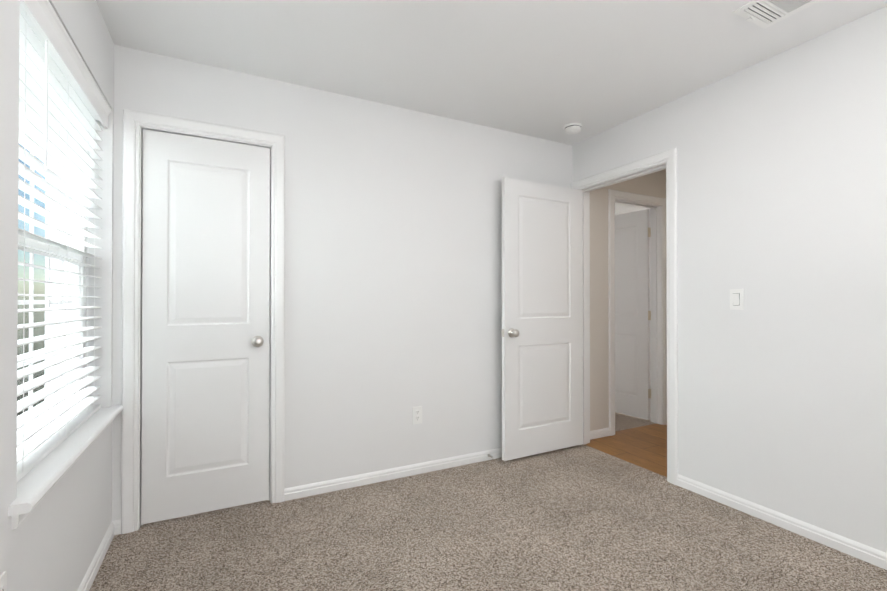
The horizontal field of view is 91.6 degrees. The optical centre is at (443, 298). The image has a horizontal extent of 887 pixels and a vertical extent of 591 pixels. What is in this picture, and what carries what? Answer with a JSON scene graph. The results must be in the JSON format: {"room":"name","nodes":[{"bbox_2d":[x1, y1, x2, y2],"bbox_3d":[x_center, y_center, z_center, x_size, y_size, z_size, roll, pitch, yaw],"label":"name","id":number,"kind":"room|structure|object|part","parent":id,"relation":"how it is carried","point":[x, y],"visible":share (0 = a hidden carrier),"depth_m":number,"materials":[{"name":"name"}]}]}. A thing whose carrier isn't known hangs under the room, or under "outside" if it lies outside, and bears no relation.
{"room":"empty bedroom","nodes":[
{"label":"empty bedroom","id":0,"kind":"room"},
{"bbox_2d":[0,0,113,590],"bbox_3d":[-0.915,-0.057,0.460,0.250,2.440,3.897,0,0,-27],"label":"wall","id":1,"kind":"structure","parent":0,"point":[52,541],"depth_m":1.50,"materials":[{"name":"white paint"}]},
{"bbox_2d":[0,571,6,590],"bbox_3d":[-1.074,0.736,1.044,0.008,0.115,0.070,0,0,-27],"label":"outlet","id":2,"kind":"object","parent":1,"relation":"attached to","point":[3,581],"visible":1,"depth_m":1.06,"materials":[{"name":"white plastic"}]},
{"bbox_2d":[17,152,85,437],"bbox_3d":[-1.496,-0.203,1.571,0.065,1.465,1.101,0,0,-27],"label":"window","id":3,"kind":"structure","parent":1,"relation":"in","point":[69,278],"depth_m":1.86,"materials":[{"name":"white plastic"}]},
{"bbox_2d":[17,0,110,481],"bbox_3d":[-1.420,-0.201,1.611,0.084,1.460,1.095,0,0,-27],"label":"window blind","id":4,"kind":"object","parent":3,"relation":"attached to","point":[63,106],"visible":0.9,"depth_m":1.54,"materials":[{"name":"white plastic"}]},
{"bbox_2d":[8,405,122,529],"bbox_3d":[-1.400,0.565,1.605,0.152,0.070,1.181,0,0,-27],"label":"window sill","id":5,"kind":"structure","parent":1,"relation":"attached to","point":[36,484],"depth_m":1.37,"materials":[{"name":"white paint"}]},
{"bbox_2d":[77,519,120,590],"bbox_3d":[-0.791,1.129,0.517,0.030,0.068,3.667,0,0,-27],"label":"baseboard","id":6,"kind":"structure","parent":1,"relation":"attached to","point":[114,528],"depth_m":1.89,"materials":[{"name":"white paint"}]},
{"bbox_2d":[112,45,665,520],"bbox_3d":[0.380,-0.040,3.256,4.615,2.440,0.115,0,0,-27],"label":"wall","id":7,"kind":"structure","parent":0,"point":[393,265],"depth_m":2.78,"materials":[{"name":"white paint"}]},
{"bbox_2d":[121,109,284,533],"bbox_3d":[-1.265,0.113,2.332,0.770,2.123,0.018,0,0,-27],"label":"trim","id":8,"kind":"structure","parent":7,"relation":"attached to","point":[133,121],"depth_m":2.19,"materials":[{"name":"white paint"}]},
{"bbox_2d":[141,129,269,524],"bbox_3d":[-1.278,0.145,2.358,0.604,2.020,0.170,0,0,-27],"label":"closet door","id":9,"kind":"structure","parent":7,"relation":"in","point":[205,340],"depth_m":2.33,"materials":[{"name":"white paint"}]},
{"bbox_3d":[-1.041,0.245,2.422,0.065,0.065,0.068,0,0,-27],"label":"knob","id":10,"kind":"part","parent":9,"relation":"part of","materials":[{"name":"silver metal"}]},
{"bbox_2d":[284,448,501,500],"bbox_3d":[0.070,1.145,3.017,2.235,0.068,0.013,0,0,-27],"label":"baseboard","id":11,"kind":"structure","parent":7,"relation":"attached to","point":[301,491],"depth_m":2.78,"materials":[{"name":"white paint"}]},
{"bbox_2d":[412,406,421,424],"bbox_3d":[-0.175,0.786,2.895,0.070,0.115,0.008,0,0,-27],"label":"outlet","id":12,"kind":"object","parent":7,"relation":"attached to","point":[416,415],"visible":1,"depth_m":2.89,"materials":[{"name":"white plastic"}]},
{"bbox_2d":[590,427,609,439],"bbox_3d":[1.297,1.149,3.650,0.297,0.068,0.013,0,0,-27],"label":"baseboard","id":13,"kind":"structure","parent":7,"relation":"attached to","point":[604,432],"depth_m":3.66,"materials":[{"name":"white paint"}]},
{"bbox_2d":[615,209,650,419],"bbox_3d":[1.808,0.158,4.391,0.170,2.020,0.614,0,0,-33],"label":"hall door","id":14,"kind":"structure","parent":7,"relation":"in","point":[632,314],"depth_m":4.26,"materials":[{"name":"white paint"}]},
{"bbox_2d":[608,189,666,435],"bbox_3d":[1.772,0.121,3.898,0.770,2.127,0.018,0,0,-27],"label":"door frame","id":15,"kind":"structure","parent":7,"relation":"attached to","point":[616,194],"depth_m":3.75,"materials":[{"name":"white paint"}]},
{"bbox_2d":[615,198,661,424],"bbox_3d":[1.742,0.149,3.957,0.658,2.071,0.117,0,0,-27],"label":"trim","id":16,"kind":"structure","parent":7,"relation":"attached to","point":[656,310],"depth_m":4.08,"materials":[{"name":"white paint"}]},
{"bbox_2d":[650,357,650,420],"bbox_3d":[1.711,0.122,4.016,0.770,2.127,0.018,0,0,-27],"label":"door frame","id":17,"kind":"structure","parent":7,"relation":"attached to","point":[650,388],"depth_m":4.15,"materials":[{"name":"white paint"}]},
{"bbox_2d":[89,444,886,590],"bbox_3d":[0.472,1.217,1.131,3.338,0.100,3.832,0,0,-27],"label":"floor carpet","id":18,"kind":"object","parent":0,"point":[582,517],"visible":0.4,"depth_m":2.07,"materials":[{"name":"beige carpet"}]},
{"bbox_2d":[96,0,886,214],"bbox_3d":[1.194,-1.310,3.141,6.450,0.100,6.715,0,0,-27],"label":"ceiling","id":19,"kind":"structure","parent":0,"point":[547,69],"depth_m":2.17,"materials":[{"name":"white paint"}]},
{"bbox_2d":[564,123,581,133],"bbox_3d":[0.950,-1.238,3.166,0.132,0.045,0.132,0,0,-27],"label":"smoke detector","id":20,"kind":"object","parent":19,"relation":"attached to","point":[572,128],"visible":1,"depth_m":3.13,"materials":[{"name":"white plastic"}]},
{"bbox_2d":[733,0,820,28],"bbox_3d":[1.474,-1.259,1.803,0.254,0.020,0.360,0,0,-27],"label":"ceiling vent","id":21,"kind":"object","parent":19,"relation":"in","point":[764,14],"visible":1,"depth_m":1.89,"materials":[{"name":"white plastic"}]},
{"bbox_2d":[585,424,666,476],"bbox_3d":[2.634,1.224,2.246,1.527,0.100,3.832,0,0,-27],"label":"floor","id":22,"kind":"structure","parent":0,"point":[645,447],"depth_m":3.44,"materials":[{"name":"brown wood"}]},
{"bbox_2d":[615,412,655,431],"bbox_3d":[0.316,1.241,4.828,6.450,0.100,2.883,0,0,-27],"label":"floor","id":23,"kind":"structure","parent":0,"point":[623,422],"depth_m":4.12,"materials":[{"name":"beige carpet"}]},
{"bbox_2d":[572,6,886,552],"bbox_3d":[1.978,-0.048,1.887,0.115,2.440,3.782,0,0,-27],"label":"wall","id":24,"kind":"structure","parent":0,"point":[782,223],"depth_m":2.20,"materials":[{"name":"white paint"}]},
{"bbox_2d":[501,177,581,460],"bbox_3d":[0.763,0.148,3.273,0.780,2.025,0.170,0,0,-29],"label":"entry door","id":25,"kind":"structure","parent":24,"relation":"in","point":[541,332],"depth_m":3.24,"materials":[{"name":"white paint"}]},
{"bbox_3d":[0.507,0.249,3.075,0.065,0.065,0.068,0,0,-29],"label":"knob","id":26,"kind":"part","parent":25,"relation":"part of","materials":[{"name":"silver metal"}]},
{"bbox_2d":[589,192,589,241],"bbox_3d":[1.380,0.115,3.191,0.018,2.130,0.920,0,0,-27],"label":"door frame","id":27,"kind":"structure","parent":24,"relation":"attached to","point":[589,216],"depth_m":3.54,"materials":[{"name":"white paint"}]},
{"bbox_2d":[578,162,665,444],"bbox_3d":[1.320,0.143,3.161,0.117,2.074,0.808,0,0,-27],"label":"trim","id":28,"kind":"structure","parent":24,"relation":"attached to","point":[586,320],"depth_m":3.49,"materials":[{"name":"white paint"}]},
{"bbox_2d":[571,148,677,484],"bbox_3d":[1.261,0.115,3.130,0.018,2.130,0.920,0,0,-27],"label":"door frame","id":29,"kind":"structure","parent":24,"relation":"attached to","point":[669,157],"depth_m":2.75,"materials":[{"name":"white paint"}]},
{"bbox_2d":[730,289,743,309],"bbox_3d":[1.636,0.007,2.410,0.013,0.115,0.070,0,0,-27],"label":"light switch","id":30,"kind":"object","parent":24,"relation":"attached to","point":[736,299],"visible":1,"depth_m":2.40,"materials":[{"name":"white plastic"}]},
{"bbox_2d":[677,474,886,569],"bbox_3d":[2.098,1.135,1.508,0.013,0.068,2.720,0,0,-27],"label":"baseboard","id":31,"kind":"structure","parent":24,"relation":"attached to","point":[866,553],"depth_m":2.17,"materials":[{"name":"white paint"}]}
]}

